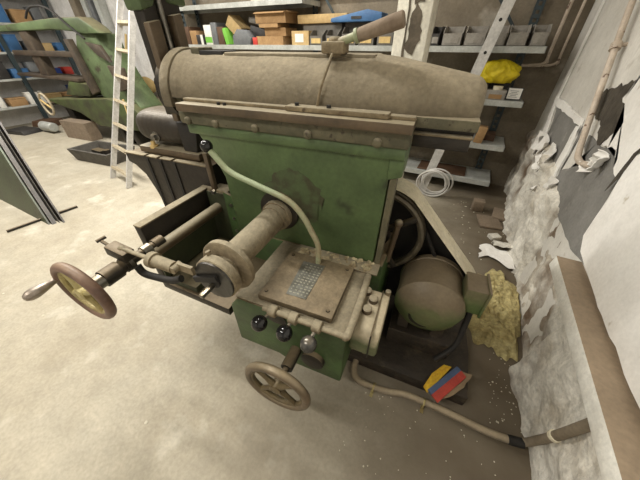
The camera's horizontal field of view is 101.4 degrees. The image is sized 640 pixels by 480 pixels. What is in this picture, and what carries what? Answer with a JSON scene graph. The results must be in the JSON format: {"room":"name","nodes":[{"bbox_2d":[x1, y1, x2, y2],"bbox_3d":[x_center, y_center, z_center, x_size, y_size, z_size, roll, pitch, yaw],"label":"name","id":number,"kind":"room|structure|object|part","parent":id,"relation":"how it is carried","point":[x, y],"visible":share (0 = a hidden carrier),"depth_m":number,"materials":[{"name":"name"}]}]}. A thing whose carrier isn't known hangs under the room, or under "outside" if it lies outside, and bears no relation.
{"room":"machine workshop","nodes":[
{"label":"machine workshop","id":0,"kind":"room"},
{"bbox_2d":[0,0,68,126],"bbox_3d":[-6.427,-2.490,3.128,0.100,2.700,5.450,18,41,22],"label":"wall","id":1,"kind":"structure","parent":0,"point":[12,117],"depth_m":4.90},
{"bbox_2d":[0,116,531,479],"bbox_3d":[-2.814,-0.220,2.447,8.275,0.100,5.650,18,41,22],"label":"floor","id":2,"kind":"structure","parent":0,"point":[79,388],"depth_m":1.19,"materials":[{"name":"concrete"}]},
{"bbox_2d":[6,126,42,135],"bbox_3d":[-5.123,-1.890,4.525,0.492,0.060,0.300,10,38,13],"label":"pan","id":3,"kind":"object","parent":2,"relation":"on","point":[23,130],"visible":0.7,"depth_m":4.47,"materials":[{"name":"metal"}]},
{"bbox_2d":[0,122,64,224],"bbox_3d":[-2.907,-0.766,2.382,1.650,0.850,0.325,18,41,22],"label":"panel","id":4,"kind":"object","parent":2,"relation":"on","point":[20,188],"visible":1,"depth_m":2.27,"materials":[{"name":"metal"}]},
{"bbox_2d":[0,0,80,118],"bbox_3d":[-5.583,-2.930,4.043,0.460,2.300,2.800,18,41,22],"label":"storage rack","id":5,"kind":"object","parent":2,"relation":"on","point":[7,52],"visible":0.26,"depth_m":4.61,"materials":[{"name":"metal"}]},
{"bbox_2d":[0,97,7,107],"bbox_3d":[-5.470,-2.373,4.438,0.204,0.234,0.088,18,41,22],"label":"storage box","id":6,"kind":"object","parent":5,"relation":"on","point":[2,104],"visible":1,"depth_m":4.44,"materials":[{"name":"paper"}]},
{"bbox_2d":[0,4,10,22],"bbox_3d":[-5.186,-3.614,4.173,0.204,0.234,0.223,18,41,22],"label":"storage box","id":7,"kind":"object","parent":5,"relation":"on","point":[4,18],"visible":0.9,"depth_m":4.20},
{"bbox_2d":[0,61,11,79],"bbox_3d":[-5.375,-2.804,4.336,0.204,0.246,0.237,18,41,22],"label":"storage box","id":8,"kind":"object","parent":5,"relation":"on","point":[4,74],"visible":1,"depth_m":4.36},
{"bbox_2d":[0,34,22,51],"bbox_3d":[-5.210,-3.281,4.366,0.204,0.231,0.248,18,41,22],"label":"storage box","id":9,"kind":"object","parent":5,"relation":"on","point":[11,40],"visible":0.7,"depth_m":4.34,"materials":[{"name":"plastic"}]},
{"bbox_2d":[3,96,28,106],"bbox_3d":[-5.365,-2.447,4.630,0.204,0.122,0.242,18,41,22],"label":"storage box","id":10,"kind":"object","parent":5,"relation":"on","point":[11,101],"visible":1,"depth_m":4.58,"materials":[{"name":"cardboard"}]},
{"bbox_2d":[6,68,29,78],"bbox_3d":[-5.245,-2.908,4.564,0.204,0.135,0.231,18,41,22],"label":"storage box","id":11,"kind":"object","parent":5,"relation":"on","point":[12,72],"visible":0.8,"depth_m":4.49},
{"bbox_2d":[4,9,32,22],"bbox_3d":[-5.044,-3.752,4.403,0.204,0.178,0.241,18,41,22],"label":"storage box","id":12,"kind":"object","parent":5,"relation":"on","point":[15,15],"visible":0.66,"depth_m":4.34,"materials":[{"name":"cardboard"}]},
{"bbox_2d":[19,41,27,49],"bbox_3d":[-5.073,-3.403,4.598,0.204,0.146,0.198,18,41,22],"label":"storage box","id":13,"kind":"object","parent":5,"relation":"on","point":[24,47],"visible":0.24,"depth_m":4.53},
{"bbox_2d":[20,61,39,71],"bbox_3d":[-5.134,-3.069,4.706,0.204,0.223,0.208,18,41,22],"label":"storage box","id":14,"kind":"object","parent":5,"relation":"on","point":[31,66],"visible":0.49,"depth_m":4.62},
{"bbox_2d":[22,6,43,19],"bbox_3d":[-4.942,-3.890,4.540,0.204,0.232,0.146,18,41,22],"label":"storage box","id":15,"kind":"object","parent":5,"relation":"on","point":[34,12],"visible":0.54,"depth_m":4.48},
{"bbox_2d":[20,90,46,103],"bbox_3d":[-5.238,-2.615,4.803,0.204,0.181,0.242,18,41,22],"label":"storage box","id":16,"kind":"object","parent":5,"relation":"on","point":[27,94],"visible":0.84,"depth_m":4.73,"materials":[{"name":"paper"}]},
{"bbox_2d":[42,43,54,50],"bbox_3d":[-4.977,-3.502,4.750,0.204,0.118,0.153,18,41,22],"label":"storage box","id":17,"kind":"object","parent":5,"relation":"on","point":[48,46],"visible":0.53,"depth_m":4.71,"materials":[{"name":"cardboard"}]},
{"bbox_2d":[43,92,61,101],"bbox_3d":[-5.114,-2.735,5.006,0.204,0.126,0.243,18,41,22],"label":"storage box","id":18,"kind":"object","parent":5,"relation":"on","point":[51,94],"visible":0.61,"depth_m":4.95,"materials":[{"name":"cardboard"}]},
{"bbox_2d":[50,42,64,50],"bbox_3d":[-4.872,-3.623,4.907,0.204,0.124,0.173,18,41,22],"label":"storage box","id":19,"kind":"object","parent":5,"relation":"on","point":[57,46],"visible":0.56,"depth_m":4.84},
{"bbox_2d":[59,91,71,96],"bbox_3d":[-5.009,-2.852,5.166,0.204,0.122,0.146,18,41,22],"label":"storage box","id":20,"kind":"object","parent":5,"relation":"on","point":[63,93],"visible":0.41,"depth_m":5.09,"materials":[{"name":"cardboard"}]},
{"bbox_2d":[58,66,73,73],"bbox_3d":[-4.913,-3.280,5.071,0.204,0.119,0.146,18,41,22],"label":"storage box","id":21,"kind":"object","parent":5,"relation":"on","point":[65,70],"visible":0.83,"depth_m":5.02,"materials":[{"name":"red plastic"}]},
{"bbox_2d":[6,205,77,231],"bbox_3d":[-2.430,-0.194,2.310,0.021,0.021,0.493,22,42,26],"label":"metal rod","id":22,"kind":"object","parent":2,"relation":"on","point":[73,207],"visible":0.86,"depth_m":2.25,"materials":[{"name":"metal"}]},
{"bbox_2d":[32,118,62,126],"bbox_3d":[-5.089,-2.202,4.904,0.393,0.100,0.300,3,37,4],"label":"wood offcut","id":23,"kind":"object","parent":2,"relation":"on","point":[52,120],"visible":0.5,"depth_m":4.84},
{"bbox_2d":[38,121,58,131],"bbox_3d":[-4.658,-1.942,4.503,0.376,0.166,0.158,18,41,22],"label":"bucket","id":24,"kind":"object","parent":2,"relation":"on","point":[43,125],"visible":1,"depth_m":4.44,"materials":[{"name":"plastic"}]},
{"bbox_2d":[59,118,102,140],"bbox_3d":[-3.830,-1.772,4.202,0.600,0.260,0.170,14,39,18],"label":"cardboard box","id":25,"kind":"object","parent":2,"relation":"on","point":[87,130],"visible":0.93,"depth_m":4.13,"materials":[{"name":"cardboard"}]},
{"bbox_2d":[0,4,162,146],"bbox_3d":[-3.600,-2.396,3.900,3.173,1.619,0.616,18,41,22],"label":"machine","id":26,"kind":"object","parent":2,"relation":"on","point":[91,91],"visible":0.84,"depth_m":3.54,"materials":[{"name":"green metal"}]},
{"bbox_3d":[-4.214,-2.797,3.917,0.250,0.560,0.120,18,41,22],"label":"guide post","id":27,"kind":"part","parent":26,"relation":"part of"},
{"bbox_3d":[-3.959,-2.679,3.765,1.880,0.065,0.060,18,41,22],"label":"blade frame","id":28,"kind":"part","parent":26,"relation":"part of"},
{"bbox_3d":[-4.180,-2.134,4.565,0.200,0.400,0.200,18,41,22],"label":"leg","id":29,"kind":"part","parent":26,"relation":"part of","materials":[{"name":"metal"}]},
{"bbox_3d":[-3.148,-2.287,3.489,0.218,0.618,0.070,18,41,22],"label":"column rail","id":30,"kind":"part","parent":26,"relation":"part of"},
{"bbox_3d":[-2.953,-1.648,4.005,0.273,0.300,0.160,18,41,22],"label":"leg","id":31,"kind":"part","parent":26,"relation":"part of","materials":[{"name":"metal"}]},
{"bbox_3d":[-2.688,-1.563,3.893,0.273,0.300,0.160,18,41,22],"label":"leg","id":32,"kind":"part","parent":26,"relation":"part of","materials":[{"name":"metal"}]},
{"bbox_2d":[67,140,134,165],"bbox_3d":[-2.863,-1.150,3.470,0.720,0.150,0.400,13,39,17],"label":"drip tray","id":33,"kind":"object","parent":2,"relation":"on","point":[83,152],"visible":0.63,"depth_m":3.38,"materials":[{"name":"metal"}]},
{"bbox_2d":[91,148,110,154],"bbox_3d":[-2.865,-1.155,3.461,0.300,0.100,0.110,18,41,22],"label":"scrap parts","id":34,"kind":"object","parent":33,"relation":"in","point":[95,150],"visible":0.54,"depth_m":3.41,"materials":[{"name":"metal"}]},
{"bbox_2d":[110,0,135,187],"bbox_3d":[-1.935,-1.639,2.615,0.448,1.984,0.967,25,44,29],"label":"ladder","id":35,"kind":"object","parent":2,"relation":"on","point":[131,22],"visible":0.96,"depth_m":2.63,"materials":[{"name":"wood"}]},
{"bbox_2d":[124,34,126,48],"bbox_3d":[-3.248,-2.608,4.404,0.521,1.360,0.030,-25,44,-30],"label":"pole","id":36,"kind":"object","parent":2,"relation":"on","point":[124,34],"visible":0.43,"depth_m":4.15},
{"bbox_2d":[142,77,158,97],"bbox_3d":[-2.864,-2.312,4.465,0.500,0.806,0.260,18,41,22],"label":"sack","id":37,"kind":"object","parent":2,"relation":"on","point":[149,82],"visible":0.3,"depth_m":4.20,"materials":[{"name":"fabric"}]},
{"bbox_2d":[22,0,492,410],"bbox_3d":[-0.113,-0.228,1.031,1.863,1.620,1.196,7,38,9],"label":"machine","id":38,"kind":"object","parent":2,"relation":"on","point":[290,210],"visible":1,"depth_m":0.93,"materials":[{"name":"metal"}]},
{"bbox_3d":[-0.822,0.143,0.775,0.035,0.035,0.090,14,39,18],"label":"crank handle","id":39,"kind":"part","parent":38,"relation":"part of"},
{"bbox_3d":[-0.547,0.058,0.833,0.250,0.052,0.051,14,39,18],"label":"connecting rod","id":40,"kind":"part","parent":38,"relation":"part of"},
{"bbox_3d":[-0.573,0.124,0.934,0.182,0.064,0.029,7,38,9],"label":"link arm","id":41,"kind":"part","parent":38,"relation":"part of","materials":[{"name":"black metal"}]},
{"bbox_3d":[-0.602,-0.652,1.034,0.030,0.334,0.053,14,39,18],"label":"slide rail","id":42,"kind":"part","parent":38,"relation":"part of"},
{"bbox_3d":[-0.574,-0.641,1.114,0.050,0.240,0.240,14,39,18],"label":"swivel plate","id":43,"kind":"part","parent":38,"relation":"part of","materials":[{"name":"metal"}]},
{"bbox_3d":[-0.608,-0.156,1.114,0.039,0.006,0.383,14,39,18],"label":"rail","id":44,"kind":"part","parent":38,"relation":"part of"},
{"bbox_3d":[-0.559,-0.770,1.070,0.034,0.237,0.045,14,39,18],"label":"slide rail","id":45,"kind":"part","parent":38,"relation":"part of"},
{"bbox_3d":[-0.461,0.024,1.174,0.353,0.355,0.383,14,39,18],"label":"cross rail","id":46,"kind":"part","parent":38,"relation":"part of","materials":[{"name":"metal"}]},
{"bbox_3d":[-0.392,-0.324,0.905,0.043,0.043,0.043,14,39,18],"label":"ball knob","id":47,"kind":"part","parent":38,"relation":"part of","materials":[{"name":"black"}]},
{"bbox_3d":[-0.482,-0.236,1.251,0.157,0.048,0.065,14,39,18],"label":"rail corner","id":48,"kind":"part","parent":38,"relation":"part of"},
{"bbox_3d":[-0.446,-0.091,1.294,0.174,0.315,0.025,14,39,18],"label":"rail clamp plate","id":49,"kind":"part","parent":38,"relation":"part of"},
{"bbox_3d":[-0.194,0.266,0.837,0.053,0.053,0.053,14,39,18],"label":"ball knob","id":50,"kind":"part","parent":38,"relation":"part of","materials":[{"name":"black"}]},
{"bbox_3d":[-0.153,0.232,0.857,0.030,0.040,0.040,14,39,18],"label":"ball lever","id":51,"kind":"part","parent":38,"relation":"part of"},
{"bbox_3d":[-0.111,0.288,0.811,0.053,0.053,0.053,14,39,18],"label":"ball knob","id":52,"kind":"part","parent":38,"relation":"part of","materials":[{"name":"black"}]},
{"bbox_3d":[-0.084,0.249,0.834,0.030,0.040,0.040,14,39,18],"label":"ball lever","id":53,"kind":"part","parent":38,"relation":"part of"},
{"bbox_3d":[-0.055,0.140,0.948,0.088,0.002,0.178,14,39,18],"label":"name plate","id":54,"kind":"part","parent":38,"relation":"part of","materials":[{"name":"metal"}]},
{"bbox_3d":[-0.041,0.154,0.952,0.269,0.025,0.254,14,39,18],"label":"gearbox lid","id":55,"kind":"part","parent":38,"relation":"part of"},
{"bbox_3d":[-0.035,0.315,0.792,0.053,0.053,0.053,14,39,18],"label":"ball knob","id":56,"kind":"part","parent":38,"relation":"part of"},
{"bbox_3d":[-0.009,0.268,0.810,0.030,0.040,0.040,14,39,18],"label":"ball lever","id":57,"kind":"part","parent":38,"relation":"part of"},
{"bbox_3d":[0.044,-0.565,0.766,0.070,0.048,0.055,14,39,18],"label":"clamp lever","id":58,"kind":"part","parent":38,"relation":"part of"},
{"bbox_3d":[0.046,-0.383,0.777,0.320,0.015,0.040,14,39,18],"label":"gib plate","id":59,"kind":"part","parent":38,"relation":"part of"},
{"bbox_3d":[0.298,0.005,1.066,0.046,0.208,0.034,-3,37,-4],"label":"shift rod","id":60,"kind":"part","parent":38,"relation":"part of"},
{"bbox_3d":[0.230,0.353,1.548,1.150,0.070,0.735,14,39,18],"label":"plate","id":61,"kind":"part","parent":38,"relation":"part of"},
{"bbox_3d":[0.483,0.232,1.156,0.274,0.274,0.285,14,39,18],"label":"motor","id":62,"kind":"part","parent":38,"relation":"part of","materials":[{"name":"paint"}]},
{"bbox_2d":[423,365,471,402],"bbox_3d":[0.550,0.604,1.128,0.221,0.024,0.108,-19,41,-23],"label":"packet","id":63,"kind":"object","parent":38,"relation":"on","point":[438,388],"visible":1,"depth_m":1.12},
{"bbox_3d":[0.549,0.619,1.109,0.185,0.010,0.032,-22,42,-22],"label":"red panel","id":64,"kind":"part","parent":63,"relation":"part of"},
{"bbox_2d":[1,190,521,479],"bbox_3d":[-0.635,-0.055,2.142,3.848,0.003,2.851,18,41,22],"label":"chips","id":65,"kind":"object","parent":2,"relation":"on","point":[146,421],"visible":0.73,"depth_m":1.10,"materials":[{"name":"beige"}]},
{"bbox_2d":[179,0,547,186],"bbox_3d":[-0.074,-1.903,2.933,4.105,2.000,0.375,18,41,22],"label":"storage rack","id":66,"kind":"object","parent":2,"relation":"on","point":[476,175],"visible":0.27,"depth_m":2.62,"materials":[{"name":"metal"}]},
{"bbox_2d":[184,27,200,43],"bbox_3d":[-1.619,-2.607,3.345,0.110,0.175,0.200,18,41,22],"label":"book","id":67,"kind":"object","parent":66,"relation":"on","point":[187,29],"visible":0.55,"depth_m":3.27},
{"bbox_2d":[189,31,204,44],"bbox_3d":[-1.513,-2.557,3.313,0.110,0.135,0.200,18,41,22],"label":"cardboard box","id":68,"kind":"object","parent":66,"relation":"on","point":[193,34],"visible":0.59,"depth_m":3.24,"materials":[{"name":"cardboard"}]},
{"bbox_2d":[196,35,206,44],"bbox_3d":[-1.417,-2.496,3.265,0.110,0.095,0.202,18,41,22],"label":"tin","id":69,"kind":"object","parent":66,"relation":"on","point":[201,40],"visible":0.54,"depth_m":3.19,"materials":[{"name":"metal"}]},
{"bbox_2d":[203,25,213,44],"bbox_3d":[-1.292,-2.506,3.204,0.110,0.185,0.202,18,41,22],"label":"carton","id":70,"kind":"object","parent":66,"relation":"on","point":[207,28],"visible":0.53,"depth_m":3.13,"materials":[{"name":"cardboard"}]},
{"bbox_2d":[210,22,226,44],"bbox_3d":[-1.199,-2.485,3.159,0.080,0.205,0.200,18,41,22],"label":"file box","id":71,"kind":"object","parent":66,"relation":"on","point":[213,25],"visible":0.61,"depth_m":3.09,"materials":[{"name":"cardboard"}]},
{"bbox_2d":[216,27,227,44],"bbox_3d":[-1.115,-2.442,3.135,0.090,0.165,0.200,18,41,22],"label":"box","id":72,"kind":"object","parent":66,"relation":"on","point":[221,38],"visible":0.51,"depth_m":3.06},
{"bbox_2d":[222,28,233,44],"bbox_3d":[-1.050,-2.416,3.112,0.080,0.161,0.200,18,41,22],"label":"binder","id":73,"kind":"object","parent":66,"relation":"on","point":[228,35],"visible":0.48,"depth_m":3.06,"materials":[{"name":"green"}]},
{"bbox_2d":[233,29,255,44],"bbox_3d":[-0.856,-2.315,2.989,0.268,0.140,0.120,18,41,22],"label":"block","id":74,"kind":"object","parent":66,"relation":"on","point":[241,36],"visible":0.86,"depth_m":2.94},
{"bbox_2d":[253,37,257,44],"bbox_3d":[-0.704,-2.219,2.924,0.060,0.065,0.070,18,41,22],"label":"tin","id":75,"kind":"object","parent":66,"relation":"on","point":[255,41],"visible":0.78,"depth_m":2.90,"materials":[{"name":"metal"}]},
{"bbox_2d":[250,25,264,35],"bbox_3d":[-0.646,-2.360,3.014,0.266,0.170,0.180,18,41,22],"label":"tool case","id":76,"kind":"object","parent":66,"relation":"on","point":[257,31],"visible":0.17,"depth_m":2.94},
{"bbox_2d":[249,16,258,24],"bbox_3d":[-0.693,-2.467,2.950,0.174,0.085,0.140,18,41,22],"label":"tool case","id":77,"kind":"object","parent":76,"relation":"on","point":[251,18],"visible":0.3,"depth_m":2.91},
{"bbox_2d":[256,36,291,44],"bbox_3d":[-0.492,-2.214,2.908,0.350,0.076,0.220,18,41,22],"label":"cardboard box","id":78,"kind":"object","parent":66,"relation":"on","point":[262,40],"visible":0.9,"depth_m":2.83,"materials":[{"name":"cardboard"}]},
{"bbox_2d":[265,27,296,35],"bbox_3d":[-0.425,-2.272,2.862,0.270,0.069,0.220,18,41,22],"label":"cardboard box","id":79,"kind":"object","parent":78,"relation":"on","point":[285,31],"visible":0.83,"depth_m":2.79,"materials":[{"name":"cardboard"}]},
{"bbox_2d":[259,23,288,27],"bbox_3d":[-0.492,-2.308,2.823,0.240,0.034,0.220,18,41,22],"label":"cardboard box","id":80,"kind":"object","parent":79,"relation":"on","point":[266,25],"visible":0.95,"depth_m":2.76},
{"bbox_2d":[253,10,298,23],"bbox_3d":[-0.460,-2.345,2.760,0.424,0.098,0.260,18,41,22],"label":"cardboard box","id":81,"kind":"object","parent":80,"relation":"on","point":[284,16],"visible":0.9,"depth_m":2.70,"materials":[{"name":"cardboard"}]},
{"bbox_2d":[292,31,311,44],"bbox_3d":[-0.152,-2.121,2.752,0.200,0.116,0.222,18,41,22],"label":"cardboard box","id":82,"kind":"object","parent":66,"relation":"on","point":[298,37],"visible":0.77,"depth_m":2.67,"materials":[{"name":"cardboard"}]},
{"bbox_2d":[309,30,327,44],"bbox_3d":[0.015,-2.068,2.679,0.148,0.120,0.244,18,41,22],"label":"storage bin","id":83,"kind":"object","parent":66,"relation":"on","point":[314,39],"visible":0.62,"depth_m":2.61,"materials":[{"name":"plastic"}]},
{"bbox_2d":[303,23,344,35],"bbox_3d":[0.059,-2.152,2.745,0.440,0.174,0.160,18,41,22],"label":"support","id":84,"kind":"object","parent":66,"relation":"on","point":[336,27],"visible":0.33,"depth_m":2.64,"materials":[{"name":"metal"}]},
{"bbox_2d":[297,13,349,23],"bbox_3d":[0.054,-2.238,2.655,0.550,0.070,0.180,18,41,22],"label":"box","id":85,"kind":"object","parent":84,"relation":"on","point":[310,18],"visible":0.58,"depth_m":2.61,"materials":[{"name":"cardboard"}]},
{"bbox_2d":[325,30,342,40],"bbox_3d":[0.166,-2.020,2.615,0.128,0.120,0.244,18,41,22],"label":"storage bin","id":86,"kind":"object","parent":66,"relation":"on","point":[329,34],"visible":0.22,"depth_m":2.56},
{"bbox_2d":[341,27,357,44],"bbox_3d":[0.325,-1.978,2.542,0.148,0.140,0.244,18,41,22],"label":"storage bin","id":87,"kind":"object","parent":66,"relation":"on","point":[346,29],"visible":0.25,"depth_m":2.50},
{"bbox_2d":[345,22,369,32],"bbox_3d":[0.443,-2.030,2.583,0.370,0.174,0.140,18,41,22],"label":"support","id":88,"kind":"object","parent":66,"relation":"on","point":[351,26],"visible":0.23,"depth_m":2.53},
{"bbox_2d":[331,9,387,22],"bbox_3d":[0.365,-2.103,2.463,0.500,0.085,0.185,18,41,22],"label":"toolbox","id":89,"kind":"object","parent":88,"relation":"on","point":[367,15],"visible":0.78,"depth_m":2.39,"materials":[{"name":"plastic"}]},
{"bbox_2d":[358,37,376,44],"bbox_3d":[0.477,-1.929,2.478,0.153,0.140,0.244,18,41,22],"label":"storage bin","id":90,"kind":"object","parent":66,"relation":"on","point":[372,41],"visible":0.31,"depth_m":2.42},
{"bbox_2d":[376,32,393,44],"bbox_3d":[0.634,-1.879,2.411,0.148,0.140,0.244,18,41,22],"label":"storage bin","id":91,"kind":"object","parent":66,"relation":"on","point":[387,39],"visible":0.5,"depth_m":2.34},
{"bbox_2d":[430,26,445,45],"bbox_3d":[1.014,-1.754,2.254,0.068,0.130,0.244,18,41,22],"label":"storage bin","id":92,"kind":"object","parent":66,"relation":"on","point":[437,35],"visible":0.78,"depth_m":2.20,"materials":[{"name":"plastic"}]},
{"bbox_2d":[417,160,465,175],"bbox_3d":[1.314,-0.781,2.828,0.470,0.015,0.250,18,41,22],"label":"cardboard sheet","id":93,"kind":"object","parent":66,"relation":"on","point":[452,169],"visible":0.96,"depth_m":2.81,"materials":[{"name":"cardboard"}]},
{"bbox_2d":[441,26,466,45],"bbox_3d":[1.129,-1.717,2.205,0.148,0.130,0.244,18,41,22],"label":"storage bin","id":94,"kind":"object","parent":66,"relation":"on","point":[452,36],"visible":1,"depth_m":2.15,"materials":[{"name":"plastic"}]},
{"bbox_2d":[463,25,489,45],"bbox_3d":[1.279,-1.669,2.142,0.148,0.130,0.244,18,41,22],"label":"storage bin","id":95,"kind":"object","parent":66,"relation":"on","point":[475,35],"visible":0.88,"depth_m":2.09,"materials":[{"name":"plastic"}]},
{"bbox_2d":[473,125,487,143],"bbox_3d":[1.486,-0.978,2.423,0.084,0.146,0.090,18,41,22],"label":"block","id":96,"kind":"object","parent":66,"relation":"on","point":[478,138],"visible":0.98,"depth_m":2.39,"materials":[{"name":"wood"}]},
{"bbox_2d":[483,130,495,141],"bbox_3d":[1.598,-1.013,2.535,0.160,0.060,0.150,18,41,22],"label":"box","id":97,"kind":"object","parent":66,"relation":"on","point":[490,135],"visible":0.53,"depth_m":2.48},
{"bbox_2d":[485,85,506,99],"bbox_3d":[1.492,-1.249,2.219,0.145,0.097,0.103,18,41,22],"label":"box","id":98,"kind":"object","parent":66,"relation":"on","point":[497,93],"visible":0.89,"depth_m":2.19,"materials":[{"name":"cardboard"}]},
{"bbox_3d":[1.495,-1.277,2.198,0.076,0.027,0.076,18,41,22],"label":"round lid","id":99,"kind":"part","parent":98,"relation":"part of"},
{"bbox_2d":[488,83,509,89],"bbox_3d":[1.576,-1.341,2.330,0.150,0.110,0.150,18,41,22],"label":"box","id":100,"kind":"object","parent":66,"relation":"on","point":[506,85],"visible":0.17,"depth_m":2.25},
{"bbox_2d":[494,25,509,45],"bbox_3d":[1.416,-1.625,2.084,0.118,0.130,0.244,18,41,22],"label":"storage bin","id":101,"kind":"object","parent":66,"relation":"on","point":[501,39],"visible":0.48,"depth_m":2.01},
{"bbox_2d":[504,87,523,100],"bbox_3d":[1.604,-1.206,2.163,0.110,0.090,0.030,18,41,22],"label":"label card","id":102,"kind":"object","parent":66,"relation":"on","point":[513,93],"visible":1,"depth_m":2.16,"materials":[{"name":"paper"}]},
{"bbox_2d":[504,24,531,45],"bbox_3d":[1.535,-1.587,2.034,0.128,0.130,0.244,18,41,22],"label":"storage bin","id":103,"kind":"object","parent":66,"relation":"on","point":[518,35],"visible":1,"depth_m":1.98,"materials":[{"name":"plastic"}]},
{"bbox_2d":[526,24,552,45],"bbox_3d":[1.657,-1.548,1.982,0.103,0.130,0.244,18,41,22],"label":"storage bin","id":104,"kind":"object","parent":66,"relation":"on","point":[539,35],"visible":0.97,"depth_m":1.93,"materials":[{"name":"plastic"}]},
{"bbox_3d":[1.377,-1.334,2.319,0.150,0.113,0.200,18,41,22],"label":"box","id":105,"kind":"object","parent":66,"relation":"on","visible":0},
{"bbox_2d":[480,59,521,83],"bbox_3d":[1.480,-1.407,2.179,0.332,0.167,0.208,18,41,22],"label":"bag","id":106,"kind":"object","parent":105,"relation":"on","point":[502,71],"visible":0.88,"depth_m":2.12,"materials":[{"name":"plastic"}]},
{"bbox_3d":[-0.882,-2.397,3.114,0.204,0.121,0.220,18,41,22],"label":"cardboard box","id":107,"kind":"object","parent":66,"relation":"on","visible":0},
{"bbox_2d":[226,14,249,33],"bbox_3d":[-0.950,-2.489,3.061,0.229,0.215,0.180,18,41,22],"label":"cardboard box","id":108,"kind":"object","parent":107,"relation":"on","point":[234,22],"visible":0.69,"depth_m":3.00,"materials":[{"name":"cardboard"}]},
{"bbox_2d":[416,168,452,196],"bbox_3d":[1.121,-0.561,2.569,0.336,0.298,0.118,18,41,22],"label":"cable coil","id":109,"kind":"object","parent":2,"relation":"on","point":[423,175],"visible":1,"depth_m":2.56,"materials":[{"name":"grey"}]},
{"bbox_2d":[419,0,515,194],"bbox_3d":[1.189,-1.124,2.233,0.385,1.615,0.064,0,37,0],"label":"beam","id":110,"kind":"structure","parent":2,"relation":"on","point":[506,7],"depth_m":1.97,"materials":[{"name":"wood"}]},
{"bbox_2d":[351,359,590,448],"bbox_3d":[0.472,0.544,0.986,0.744,0.442,0.150,18,41,22],"label":"conduit","id":111,"kind":"object","parent":2,"relation":"on","point":[580,427],"visible":0.88,"depth_m":1.03,"materials":[{"name":"beige rubber"}]},
{"bbox_2d":[471,198,485,211],"bbox_3d":[1.459,-0.324,2.418,0.090,0.100,0.080,14,39,18],"label":"brick","id":112,"kind":"object","parent":2,"relation":"on","point":[478,204],"visible":1,"depth_m":2.39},
{"bbox_2d":[476,207,504,230],"bbox_3d":[1.538,-0.196,2.308,0.289,0.030,0.363,10,38,13],"label":"brick","id":113,"kind":"object","parent":2,"relation":"on","point":[485,221],"depth_m":2.27,"materials":[{"name":"brick"}]},
{"bbox_2d":[468,269,520,361],"bbox_3d":[1.018,0.361,1.547,0.288,0.052,0.721,18,41,22],"label":"mat","id":114,"kind":"object","parent":2,"relation":"on","point":[498,327],"visible":0.73,"depth_m":1.43,"materials":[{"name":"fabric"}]},
{"bbox_2d":[487,233,501,240],"bbox_3d":[1.385,-0.026,2.082,0.080,0.030,0.060,-4,37,-5],"label":"plaster","id":115,"kind":"object","parent":2,"relation":"on","point":[492,236],"visible":1,"depth_m":2.07,"materials":[{"name":"paint"}]},
{"bbox_2d":[479,244,514,268],"bbox_3d":[1.277,0.110,1.893,0.235,0.021,0.257,18,41,22],"label":"sheet","id":116,"kind":"object","parent":2,"relation":"on","point":[501,256],"visible":0.97,"depth_m":1.90,"materials":[{"name":"paper"}]},
{"bbox_2d":[491,240,512,248],"bbox_3d":[1.362,0.039,1.959,0.127,0.062,0.110,18,41,22],"label":"plaster","id":117,"kind":"object","parent":2,"relation":"on","point":[496,243],"visible":0.98,"depth_m":1.93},
{"bbox_2d":[37,0,594,185],"bbox_3d":[-1.516,-2.815,3.559,8.275,2.700,0.100,18,41,22],"label":"wall","id":118,"kind":"structure","parent":0,"point":[538,83],"depth_m":2.49,"materials":[{"name":"paint"}]},
{"bbox_2d":[68,0,85,16],"bbox_3d":[-3.945,-3.512,4.481,0.160,2.700,0.130,18,41,22],"label":"duct","id":119,"kind":"object","parent":118,"relation":"attached to","point":[76,6],"visible":0.02,"depth_m":4.24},
{"bbox_2d":[80,0,92,17],"bbox_3d":[-3.680,-3.427,4.369,0.110,2.700,0.130,18,41,22],"label":"duct","id":120,"kind":"object","parent":118,"relation":"attached to","point":[84,4],"visible":0.02,"depth_m":4.13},
{"bbox_2d":[86,0,101,23],"bbox_3d":[-3.529,-3.379,4.306,0.090,2.700,0.130,18,41,22],"label":"duct","id":121,"kind":"object","parent":118,"relation":"attached to","point":[90,3],"visible":0.02,"depth_m":4.08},
{"bbox_2d":[93,0,115,32],"bbox_3d":[-3.370,-3.329,4.239,0.100,2.700,0.130,18,41,22],"label":"duct","id":122,"kind":"object","parent":118,"relation":"attached to","point":[101,7],"visible":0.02,"depth_m":4.07,"materials":[{"name":"metal"}]},
{"bbox_2d":[518,0,573,66],"bbox_3d":[1.741,-2.110,1.817,0.370,1.525,0.026,18,41,22],"label":"pipe","id":123,"kind":"object","parent":118,"relation":"attached to","point":[546,61],"visible":0.78,"depth_m":2.10,"materials":[{"name":"metal"}]},
{"bbox_2d":[534,0,586,66],"bbox_3d":[1.810,-2.089,1.787,0.368,1.522,0.020,18,41,22],"label":"pipe","id":124,"kind":"object","parent":118,"relation":"attached to","point":[557,62],"visible":0.87,"depth_m":2.06,"materials":[{"name":"metal"}]},
{"bbox_2d":[391,0,438,177],"bbox_3d":[0.545,-1.255,1.494,0.190,2.700,0.165,18,41,22],"label":"post","id":125,"kind":"object","parent":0,"point":[413,41],"visible":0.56,"depth_m":1.46,"materials":[{"name":"paint"}]},
{"bbox_2d":[502,0,639,479],"bbox_3d":[0.764,-0.194,0.091,0.177,2.700,5.450,18,41,22],"label":"wall","id":126,"kind":"structure","parent":0,"point":[555,205],"depth_m":1.16,"materials":[{"name":"paint"}]},
{"bbox_2d":[549,256,639,479],"bbox_3d":[0.379,0.847,0.116,0.093,0.052,2.815,18,41,22],"label":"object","id":127,"kind":"structure","parent":126,"relation":"attached to","point":[612,410],"depth_m":0.71,"materials":[{"name":"wood"}]},
{"bbox_2d":[574,0,636,167],"bbox_3d":[1.400,-0.850,1.211,0.062,0.857,0.741,17,40,21],"label":"pipe","id":128,"kind":"object","parent":126,"relation":"attached to","point":[615,46],"visible":0.84,"depth_m":1.29,"materials":[{"name":"metal"}]}
]}

